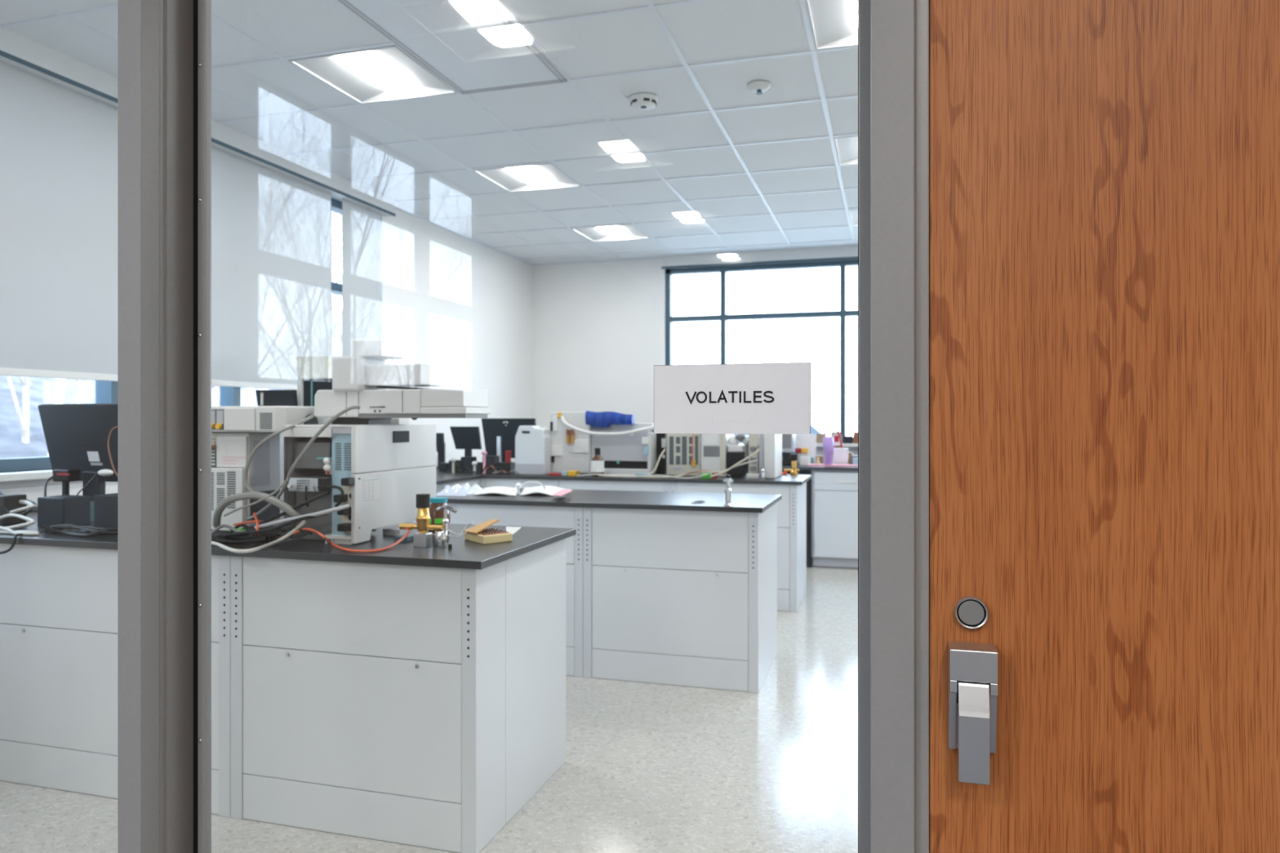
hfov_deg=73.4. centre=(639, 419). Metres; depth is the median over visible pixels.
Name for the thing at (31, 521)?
cable
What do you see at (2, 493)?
cable
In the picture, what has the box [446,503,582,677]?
base cabinet
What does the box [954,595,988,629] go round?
lock
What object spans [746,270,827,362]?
bare tree
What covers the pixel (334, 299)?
bare tree
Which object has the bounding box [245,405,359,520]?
cable
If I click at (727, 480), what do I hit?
tap
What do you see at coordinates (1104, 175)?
door
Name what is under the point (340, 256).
bare tree
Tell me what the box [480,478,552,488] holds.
base cabinet
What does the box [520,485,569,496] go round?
paper sheet
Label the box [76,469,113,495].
computer mouse
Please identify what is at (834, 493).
base cabinet
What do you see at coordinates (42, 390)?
window
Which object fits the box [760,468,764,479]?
chrome fitting
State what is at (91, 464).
print
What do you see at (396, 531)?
block
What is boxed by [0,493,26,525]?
power adapter
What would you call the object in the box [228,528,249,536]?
cable reel
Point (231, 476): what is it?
grille
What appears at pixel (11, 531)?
cable
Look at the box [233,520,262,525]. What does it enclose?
cable
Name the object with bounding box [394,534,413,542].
block
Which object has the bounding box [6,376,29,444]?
bare tree
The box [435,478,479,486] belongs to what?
base cabinet
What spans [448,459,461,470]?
box
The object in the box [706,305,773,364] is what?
bare tree
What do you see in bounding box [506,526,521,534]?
packet
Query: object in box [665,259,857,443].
window
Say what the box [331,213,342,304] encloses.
bare tree
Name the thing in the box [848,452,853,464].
carton
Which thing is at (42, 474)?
windowsill
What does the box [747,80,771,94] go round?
sprinkler
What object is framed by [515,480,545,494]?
chrome faucet
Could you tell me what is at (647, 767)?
floor
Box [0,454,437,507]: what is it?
trim
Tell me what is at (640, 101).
smoke detector
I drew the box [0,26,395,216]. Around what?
trim
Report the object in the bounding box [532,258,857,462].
wall
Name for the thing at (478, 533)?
box
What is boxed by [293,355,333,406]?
instrument
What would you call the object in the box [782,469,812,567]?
filler panel
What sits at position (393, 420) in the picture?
tray
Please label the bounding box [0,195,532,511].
wall
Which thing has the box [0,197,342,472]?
window
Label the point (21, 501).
cable
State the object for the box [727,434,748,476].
bottle
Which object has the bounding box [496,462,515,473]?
box
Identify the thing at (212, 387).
bare tree
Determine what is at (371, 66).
diffuser
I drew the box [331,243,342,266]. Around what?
bare tree
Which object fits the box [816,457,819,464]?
figurine
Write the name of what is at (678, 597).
base cabinet
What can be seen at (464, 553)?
countertop
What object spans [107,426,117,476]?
cable
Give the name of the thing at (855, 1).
diffuser
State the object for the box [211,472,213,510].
grille
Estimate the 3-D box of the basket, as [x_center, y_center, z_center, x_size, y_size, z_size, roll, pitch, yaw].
[2.202,0.189,8.681,0.085,0.117,0.060,0,0,16]
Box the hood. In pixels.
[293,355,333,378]
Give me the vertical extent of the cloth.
0.130 m
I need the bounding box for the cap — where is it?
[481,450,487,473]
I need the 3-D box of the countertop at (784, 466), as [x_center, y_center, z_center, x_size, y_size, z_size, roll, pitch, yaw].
[2.351,0.446,8.028,6.000,0.025,0.990,0,0,16]
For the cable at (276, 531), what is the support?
on the countertop at (464, 553)
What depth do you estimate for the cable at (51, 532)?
3.21 m
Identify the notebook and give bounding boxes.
[548,472,561,475]
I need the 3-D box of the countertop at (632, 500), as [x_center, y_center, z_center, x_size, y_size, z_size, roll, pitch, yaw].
[-0.878,0.446,5.019,3.299,0.025,0.770,0,0,16]
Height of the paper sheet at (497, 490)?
0.026 m
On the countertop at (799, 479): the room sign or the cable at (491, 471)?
the cable at (491, 471)
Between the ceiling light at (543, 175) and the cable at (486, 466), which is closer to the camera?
the ceiling light at (543, 175)
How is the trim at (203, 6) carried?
attached to the wall
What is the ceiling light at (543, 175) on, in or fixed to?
attached to the ceiling
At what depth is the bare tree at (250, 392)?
14.77 m
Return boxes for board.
[795,434,816,464]
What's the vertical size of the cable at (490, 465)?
0.062 m
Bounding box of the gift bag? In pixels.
[824,424,848,464]
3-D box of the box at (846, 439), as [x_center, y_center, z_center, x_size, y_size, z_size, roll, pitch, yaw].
[2.107,0.211,8.709,0.091,0.072,0.060,0,0,16]
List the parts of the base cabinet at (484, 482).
slotted post, slotted post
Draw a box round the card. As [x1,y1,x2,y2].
[853,457,857,464]
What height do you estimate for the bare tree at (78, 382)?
16.711 m
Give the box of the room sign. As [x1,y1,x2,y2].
[653,362,810,434]
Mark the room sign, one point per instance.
(747, 398)
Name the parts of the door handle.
slot shadow plate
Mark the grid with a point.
(651, 6)
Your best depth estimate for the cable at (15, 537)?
3.12 m
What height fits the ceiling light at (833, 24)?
0.044 m
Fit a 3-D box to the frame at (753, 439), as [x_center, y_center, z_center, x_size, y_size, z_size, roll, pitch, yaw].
[0.851,0.256,6.357,0.096,0.354,0.200,0,0,16]
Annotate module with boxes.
[211,405,331,432]
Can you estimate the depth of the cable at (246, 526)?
2.96 m
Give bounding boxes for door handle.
[948,641,998,785]
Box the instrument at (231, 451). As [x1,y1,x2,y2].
[211,431,279,530]
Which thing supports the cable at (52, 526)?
on the countertop at (464, 553)
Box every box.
[296,489,332,540]
[439,462,448,471]
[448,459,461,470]
[460,456,476,471]
[462,519,512,544]
[472,462,482,472]
[482,455,499,473]
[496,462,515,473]
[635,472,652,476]
[843,435,852,443]
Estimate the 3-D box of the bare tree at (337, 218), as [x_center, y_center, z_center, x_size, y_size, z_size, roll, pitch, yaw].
[-5.762,-4.623,19.972,9.685,12.949,5.877,0,0,-41]
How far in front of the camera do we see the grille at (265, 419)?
3.10 m
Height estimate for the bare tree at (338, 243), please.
13.739 m
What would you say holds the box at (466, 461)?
on the countertop at (442, 477)
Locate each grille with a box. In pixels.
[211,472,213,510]
[216,472,224,484]
[216,488,224,506]
[226,471,235,508]
[259,413,271,428]
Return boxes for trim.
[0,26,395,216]
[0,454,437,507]
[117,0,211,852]
[193,0,197,852]
[197,0,210,852]
[395,204,662,266]
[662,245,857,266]
[857,0,858,852]
[858,0,871,852]
[871,0,928,852]
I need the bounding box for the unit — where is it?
[287,474,332,492]
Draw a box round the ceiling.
[0,0,857,264]
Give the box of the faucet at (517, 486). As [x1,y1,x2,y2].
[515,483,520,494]
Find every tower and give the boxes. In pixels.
[759,434,782,479]
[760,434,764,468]
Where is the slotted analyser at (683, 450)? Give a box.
[666,433,701,475]
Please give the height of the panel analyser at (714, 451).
0.352 m
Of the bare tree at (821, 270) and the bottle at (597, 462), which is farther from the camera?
the bare tree at (821, 270)
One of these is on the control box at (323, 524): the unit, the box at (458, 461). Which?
the unit
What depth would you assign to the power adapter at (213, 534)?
2.98 m
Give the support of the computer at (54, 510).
on the countertop at (464, 553)
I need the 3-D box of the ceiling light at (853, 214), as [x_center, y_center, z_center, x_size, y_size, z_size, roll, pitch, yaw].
[2.111,-1.767,7.377,0.597,0.044,0.600,0,0,16]
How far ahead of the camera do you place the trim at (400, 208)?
9.07 m
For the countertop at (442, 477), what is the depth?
6.59 m
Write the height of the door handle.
0.140 m
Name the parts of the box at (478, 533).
amber lid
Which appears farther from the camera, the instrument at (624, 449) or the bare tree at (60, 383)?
the bare tree at (60, 383)
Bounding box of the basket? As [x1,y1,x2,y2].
[853,431,857,443]
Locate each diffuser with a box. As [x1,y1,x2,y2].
[334,51,416,90]
[506,165,552,183]
[595,226,627,235]
[854,0,857,26]
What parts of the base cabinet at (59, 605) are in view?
panel, panel, kick panel, slotted post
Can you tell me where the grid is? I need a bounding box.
[0,0,857,262]
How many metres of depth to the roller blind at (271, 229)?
5.55 m
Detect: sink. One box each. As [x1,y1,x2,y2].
[551,497,567,500]
[691,500,706,504]
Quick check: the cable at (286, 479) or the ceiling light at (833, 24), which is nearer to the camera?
the cable at (286, 479)
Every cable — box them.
[0,490,36,518]
[0,513,35,530]
[0,525,39,535]
[0,530,39,534]
[0,533,22,554]
[9,504,36,513]
[18,499,35,511]
[39,524,104,533]
[41,525,109,537]
[44,475,53,497]
[50,525,115,535]
[50,529,117,534]
[54,526,117,533]
[62,524,77,527]
[64,525,117,531]
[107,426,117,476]
[211,520,306,553]
[211,524,254,532]
[211,524,256,534]
[211,536,267,544]
[212,492,306,527]
[216,513,327,537]
[223,478,288,516]
[228,524,274,535]
[230,530,284,539]
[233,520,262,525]
[244,414,314,492]
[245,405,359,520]
[246,490,329,531]
[253,504,349,529]
[253,512,409,552]
[266,529,307,538]
[276,527,312,534]
[304,486,308,506]
[317,484,344,506]
[444,466,471,472]
[454,464,477,473]
[469,465,495,473]
[482,465,507,473]
[488,466,515,474]
[492,469,519,474]
[576,473,707,479]
[598,471,721,478]
[647,448,666,475]
[680,470,726,475]
[710,448,759,477]
[718,459,757,473]
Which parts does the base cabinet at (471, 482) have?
cabinet door, cabinet door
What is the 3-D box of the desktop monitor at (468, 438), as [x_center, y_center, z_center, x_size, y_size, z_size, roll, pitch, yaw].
[-1.503,0.249,7.432,0.269,0.368,0.180,0,0,16]
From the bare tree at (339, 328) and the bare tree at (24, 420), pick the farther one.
the bare tree at (339, 328)
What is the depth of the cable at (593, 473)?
6.31 m
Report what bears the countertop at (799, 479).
on the base cabinet at (484, 482)
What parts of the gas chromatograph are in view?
post, panel, panel, socket plate, panel, panel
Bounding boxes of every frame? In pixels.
[746,434,760,478]
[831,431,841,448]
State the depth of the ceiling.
5.04 m
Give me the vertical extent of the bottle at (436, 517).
0.142 m
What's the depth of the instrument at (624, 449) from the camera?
6.70 m
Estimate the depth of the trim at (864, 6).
1.04 m
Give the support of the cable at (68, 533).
on the countertop at (464, 553)
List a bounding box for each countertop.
[0,510,576,569]
[435,457,490,484]
[435,485,782,512]
[481,471,811,484]
[782,462,857,471]
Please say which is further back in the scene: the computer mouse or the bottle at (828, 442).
the bottle at (828, 442)
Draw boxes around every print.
[90,462,102,465]
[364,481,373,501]
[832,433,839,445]
[834,435,838,441]
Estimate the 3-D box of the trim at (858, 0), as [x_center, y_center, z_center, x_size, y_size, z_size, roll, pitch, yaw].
[0.269,0.242,1.054,0.001,2.010,0.007,0,0,16]
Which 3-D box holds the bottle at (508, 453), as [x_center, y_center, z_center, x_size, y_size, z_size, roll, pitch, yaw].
[-1.054,0.343,6.873,0.048,0.180,0.048,0,0,16]
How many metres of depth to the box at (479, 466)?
6.89 m
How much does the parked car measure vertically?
1.905 m
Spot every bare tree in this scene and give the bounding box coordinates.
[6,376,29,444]
[47,377,65,456]
[75,379,82,404]
[211,386,214,406]
[217,386,219,406]
[245,387,254,405]
[257,228,342,390]
[331,211,342,249]
[331,211,342,319]
[331,212,342,254]
[331,213,341,251]
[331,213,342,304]
[331,213,342,343]
[331,222,342,331]
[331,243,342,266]
[704,297,797,364]
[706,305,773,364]
[711,268,799,363]
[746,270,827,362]
[751,296,848,377]
[752,270,856,402]
[756,321,839,405]
[826,302,857,398]
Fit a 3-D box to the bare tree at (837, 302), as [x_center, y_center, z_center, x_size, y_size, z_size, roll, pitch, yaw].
[12.083,-2.437,47.393,5.065,8.576,5.448,0,0,-28]
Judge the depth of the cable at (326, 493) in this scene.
2.90 m
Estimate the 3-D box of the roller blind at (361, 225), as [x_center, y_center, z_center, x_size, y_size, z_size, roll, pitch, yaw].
[-2.109,-0.785,6.572,0.058,1.865,0.510,0,0,16]
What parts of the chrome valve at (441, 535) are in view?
valve stem, lever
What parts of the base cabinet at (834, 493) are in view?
drawer, cabinet door, drawer pull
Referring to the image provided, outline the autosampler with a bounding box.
[314,338,490,424]
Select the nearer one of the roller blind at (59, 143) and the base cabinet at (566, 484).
the roller blind at (59, 143)
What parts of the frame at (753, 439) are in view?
valve knob, valve knob, foot plate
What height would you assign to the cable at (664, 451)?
0.198 m
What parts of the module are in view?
yellow knob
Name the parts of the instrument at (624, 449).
post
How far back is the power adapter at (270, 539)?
3.00 m
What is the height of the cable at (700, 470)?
0.043 m
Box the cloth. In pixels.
[585,410,634,427]
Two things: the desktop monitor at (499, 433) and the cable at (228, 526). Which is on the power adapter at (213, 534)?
the cable at (228, 526)
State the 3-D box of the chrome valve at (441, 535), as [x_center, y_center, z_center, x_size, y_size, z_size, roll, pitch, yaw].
[-0.635,0.363,2.912,0.126,0.140,0.043,0,0,16]
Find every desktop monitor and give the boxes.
[37,403,117,501]
[255,389,297,406]
[435,432,444,468]
[449,426,481,456]
[481,417,536,462]
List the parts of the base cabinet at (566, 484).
slotted post, slotted post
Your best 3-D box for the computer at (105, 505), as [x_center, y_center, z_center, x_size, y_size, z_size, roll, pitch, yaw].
[-1.999,0.362,3.326,0.142,0.142,0.140,0,0,16]
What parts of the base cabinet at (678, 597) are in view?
slotted post, panel, panel, kick panel, slotted post, panel, panel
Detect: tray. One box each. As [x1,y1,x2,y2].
[391,417,409,424]
[590,467,648,474]
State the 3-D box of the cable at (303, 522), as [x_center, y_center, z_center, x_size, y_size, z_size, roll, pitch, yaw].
[-1.341,0.388,2.871,0.387,0.092,0.192,0,0,16]
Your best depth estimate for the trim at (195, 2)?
1.33 m
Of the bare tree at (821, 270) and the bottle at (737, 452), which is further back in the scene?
the bare tree at (821, 270)
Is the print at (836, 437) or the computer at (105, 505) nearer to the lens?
the computer at (105, 505)
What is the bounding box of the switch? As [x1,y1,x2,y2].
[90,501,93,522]
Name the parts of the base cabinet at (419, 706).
slotted post, panel, panel, kick panel, slotted post, panel, panel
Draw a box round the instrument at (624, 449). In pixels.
[550,411,656,474]
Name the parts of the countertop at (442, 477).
plug cap, plug cap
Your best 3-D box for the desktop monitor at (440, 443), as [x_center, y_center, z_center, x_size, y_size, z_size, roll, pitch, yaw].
[-1.747,0.278,7.545,0.160,0.311,0.180,0,0,16]
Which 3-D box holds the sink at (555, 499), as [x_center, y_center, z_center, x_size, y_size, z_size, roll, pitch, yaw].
[-0.434,0.431,4.625,0.072,0.004,0.150,0,0,16]
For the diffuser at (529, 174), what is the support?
attached to the ceiling light at (543, 175)
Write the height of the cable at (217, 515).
0.137 m
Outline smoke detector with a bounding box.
[629,93,657,110]
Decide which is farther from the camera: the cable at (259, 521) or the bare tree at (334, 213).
the bare tree at (334, 213)
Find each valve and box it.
[399,493,443,547]
[435,505,471,546]
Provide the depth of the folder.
7.84 m
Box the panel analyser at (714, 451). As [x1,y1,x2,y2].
[701,433,733,476]
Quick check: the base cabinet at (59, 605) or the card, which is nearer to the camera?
the base cabinet at (59, 605)
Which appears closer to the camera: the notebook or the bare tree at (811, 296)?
the notebook
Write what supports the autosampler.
on the gas chromatograph
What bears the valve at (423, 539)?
on the countertop at (464, 553)
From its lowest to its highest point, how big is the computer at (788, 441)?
0.342 m
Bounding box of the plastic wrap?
[435,483,484,496]
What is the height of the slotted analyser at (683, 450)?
0.351 m
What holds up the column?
on the countertop at (799, 479)
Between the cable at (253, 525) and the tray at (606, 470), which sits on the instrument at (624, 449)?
the tray at (606, 470)
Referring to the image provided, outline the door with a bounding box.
[928,0,1279,852]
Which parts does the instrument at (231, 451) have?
panel, door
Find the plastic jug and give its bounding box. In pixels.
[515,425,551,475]
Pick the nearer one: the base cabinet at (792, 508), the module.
the module
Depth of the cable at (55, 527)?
3.13 m
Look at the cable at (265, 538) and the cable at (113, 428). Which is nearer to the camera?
the cable at (265, 538)
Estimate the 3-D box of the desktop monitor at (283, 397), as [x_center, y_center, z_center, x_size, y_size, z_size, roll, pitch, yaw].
[-2.216,0.127,5.286,0.280,0.611,0.180,0,0,16]
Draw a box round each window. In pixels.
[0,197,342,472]
[0,312,342,458]
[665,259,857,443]
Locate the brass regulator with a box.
[783,453,799,475]
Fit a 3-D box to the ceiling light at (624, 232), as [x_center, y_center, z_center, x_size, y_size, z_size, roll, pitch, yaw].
[-0.266,-1.767,8.073,0.597,0.044,0.600,0,0,16]
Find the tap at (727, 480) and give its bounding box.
[723,475,733,506]
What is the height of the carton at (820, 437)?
0.099 m
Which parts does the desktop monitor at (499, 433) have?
stand post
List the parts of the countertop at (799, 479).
tube cap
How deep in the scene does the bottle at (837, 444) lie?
8.23 m
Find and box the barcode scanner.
[52,468,80,495]
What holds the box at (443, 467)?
on the countertop at (442, 477)
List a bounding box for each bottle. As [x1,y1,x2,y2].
[427,497,450,537]
[505,450,511,462]
[591,448,604,476]
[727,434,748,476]
[822,436,833,464]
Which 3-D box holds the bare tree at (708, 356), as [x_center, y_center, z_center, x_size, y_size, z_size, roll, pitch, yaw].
[6.884,-3.601,58.431,6.929,10.907,6.442,0,0,-17]
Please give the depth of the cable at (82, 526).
3.18 m
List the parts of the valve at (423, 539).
black knob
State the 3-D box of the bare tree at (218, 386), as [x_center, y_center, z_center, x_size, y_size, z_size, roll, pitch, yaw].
[-13.846,-5.152,24.747,6.658,14.007,5.754,0,0,4]
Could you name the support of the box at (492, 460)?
on the countertop at (442, 477)
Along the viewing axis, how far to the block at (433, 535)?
2.96 m
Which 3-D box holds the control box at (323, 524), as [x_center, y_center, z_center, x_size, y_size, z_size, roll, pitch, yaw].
[-1.121,0.342,3.145,0.180,0.177,0.194,0,0,16]
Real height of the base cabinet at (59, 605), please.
0.889 m
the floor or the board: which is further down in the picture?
the floor
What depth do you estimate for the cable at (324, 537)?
2.88 m
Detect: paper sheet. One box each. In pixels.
[472,486,519,496]
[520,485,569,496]
[551,488,572,496]
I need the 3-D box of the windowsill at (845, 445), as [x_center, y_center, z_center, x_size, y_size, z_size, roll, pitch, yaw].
[3.047,0.265,8.538,5.850,0.035,0.300,0,0,16]
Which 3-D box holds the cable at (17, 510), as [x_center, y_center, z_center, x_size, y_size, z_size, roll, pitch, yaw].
[-2.487,0.364,3.461,0.089,0.034,0.032,0,0,-30]
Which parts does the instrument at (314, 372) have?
corner post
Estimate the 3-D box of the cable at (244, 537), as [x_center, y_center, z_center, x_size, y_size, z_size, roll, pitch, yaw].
[-1.379,0.402,2.982,0.309,0.040,0.026,0,0,13]
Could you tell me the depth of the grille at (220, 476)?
3.17 m
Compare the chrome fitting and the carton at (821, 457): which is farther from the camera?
the carton at (821, 457)
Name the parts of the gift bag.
bag handle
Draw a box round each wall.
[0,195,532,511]
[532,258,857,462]
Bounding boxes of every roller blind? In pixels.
[0,60,117,381]
[211,145,331,390]
[342,198,380,356]
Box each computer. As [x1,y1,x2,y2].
[37,494,90,527]
[93,493,117,531]
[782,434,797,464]
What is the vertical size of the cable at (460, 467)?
0.072 m
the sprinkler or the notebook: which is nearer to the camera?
the sprinkler
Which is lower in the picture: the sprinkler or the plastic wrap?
the plastic wrap
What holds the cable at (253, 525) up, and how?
on the countertop at (464, 553)
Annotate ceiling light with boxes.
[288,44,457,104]
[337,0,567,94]
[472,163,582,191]
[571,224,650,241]
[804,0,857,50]
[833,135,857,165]
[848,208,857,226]
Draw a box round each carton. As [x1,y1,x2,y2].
[800,456,810,465]
[815,455,823,463]
[816,433,824,443]
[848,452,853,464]
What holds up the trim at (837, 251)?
attached to the wall at (598, 329)
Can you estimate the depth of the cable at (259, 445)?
2.96 m
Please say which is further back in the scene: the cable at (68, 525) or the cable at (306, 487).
the cable at (68, 525)
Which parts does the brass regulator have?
black knob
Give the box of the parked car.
[733,413,832,436]
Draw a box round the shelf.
[591,422,653,430]
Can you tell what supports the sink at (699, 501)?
in the countertop at (632, 500)
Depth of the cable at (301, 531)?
2.90 m
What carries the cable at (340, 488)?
attached to the gas chromatograph
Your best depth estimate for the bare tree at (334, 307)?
22.49 m
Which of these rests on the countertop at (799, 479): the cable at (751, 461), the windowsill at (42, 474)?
the cable at (751, 461)
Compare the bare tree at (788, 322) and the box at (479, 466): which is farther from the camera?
the bare tree at (788, 322)
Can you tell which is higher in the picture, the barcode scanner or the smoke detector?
the smoke detector
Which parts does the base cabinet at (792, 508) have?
slotted post, panel, panel, kick panel, slotted post, panel, panel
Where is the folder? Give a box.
[807,463,857,466]
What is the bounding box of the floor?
[0,565,857,852]
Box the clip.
[701,473,711,478]
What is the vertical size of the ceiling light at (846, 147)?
0.044 m
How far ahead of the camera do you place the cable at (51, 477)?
3.64 m
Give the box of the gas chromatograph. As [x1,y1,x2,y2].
[280,424,435,544]
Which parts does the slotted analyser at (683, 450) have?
label plate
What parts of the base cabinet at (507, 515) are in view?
panel, panel, kick panel, slotted post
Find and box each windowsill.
[0,469,52,482]
[738,442,857,447]
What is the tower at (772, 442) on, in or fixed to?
on the countertop at (799, 479)
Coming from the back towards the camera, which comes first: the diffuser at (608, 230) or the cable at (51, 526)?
the diffuser at (608, 230)
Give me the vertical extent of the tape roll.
0.037 m
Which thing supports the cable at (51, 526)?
on the countertop at (464, 553)
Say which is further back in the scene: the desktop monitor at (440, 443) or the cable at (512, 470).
the desktop monitor at (440, 443)
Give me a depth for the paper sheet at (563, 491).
4.60 m
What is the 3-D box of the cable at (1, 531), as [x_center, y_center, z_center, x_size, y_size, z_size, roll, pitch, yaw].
[-2.340,0.424,3.219,0.200,0.018,0.020,0,0,13]
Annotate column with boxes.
[653,431,666,474]
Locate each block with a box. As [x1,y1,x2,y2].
[382,527,408,536]
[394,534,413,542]
[432,533,435,544]
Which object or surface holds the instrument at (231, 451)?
on the countertop at (464, 553)
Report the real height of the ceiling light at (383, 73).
0.044 m
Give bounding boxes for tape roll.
[567,470,579,475]
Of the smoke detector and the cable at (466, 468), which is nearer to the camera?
the smoke detector
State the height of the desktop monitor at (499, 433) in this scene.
0.439 m
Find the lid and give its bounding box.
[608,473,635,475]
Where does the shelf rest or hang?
attached to the instrument at (624, 449)
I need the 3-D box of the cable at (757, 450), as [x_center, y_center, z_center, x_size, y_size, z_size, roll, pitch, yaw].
[0.680,0.316,6.140,0.358,0.209,0.048,0,0,3]
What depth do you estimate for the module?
3.13 m
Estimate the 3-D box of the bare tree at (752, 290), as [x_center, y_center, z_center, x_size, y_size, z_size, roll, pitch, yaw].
[5.233,-4.349,39.475,5.832,12.400,7.418,0,0,43]
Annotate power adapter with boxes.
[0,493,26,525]
[211,531,231,544]
[252,525,278,542]
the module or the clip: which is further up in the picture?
the module
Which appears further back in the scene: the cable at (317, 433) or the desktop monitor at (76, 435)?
the desktop monitor at (76, 435)
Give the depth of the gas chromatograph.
3.06 m
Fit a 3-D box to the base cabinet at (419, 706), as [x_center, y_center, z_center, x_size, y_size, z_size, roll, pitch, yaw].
[-0.837,0.903,3.137,0.914,0.889,0.765,0,0,16]
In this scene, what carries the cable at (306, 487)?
hanging from the unit
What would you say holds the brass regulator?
on the countertop at (799, 479)
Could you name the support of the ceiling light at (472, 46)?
in the ceiling
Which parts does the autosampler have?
head arm, dark rail, rail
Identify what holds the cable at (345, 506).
attached to the gas chromatograph
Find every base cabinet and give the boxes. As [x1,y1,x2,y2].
[0,543,231,817]
[231,538,565,852]
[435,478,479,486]
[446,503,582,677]
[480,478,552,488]
[552,480,670,491]
[582,502,777,693]
[670,481,806,612]
[811,470,857,568]
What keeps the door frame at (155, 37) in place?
attached to the wall
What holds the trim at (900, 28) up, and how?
attached to the wall
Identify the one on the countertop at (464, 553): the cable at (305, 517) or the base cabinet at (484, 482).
the cable at (305, 517)

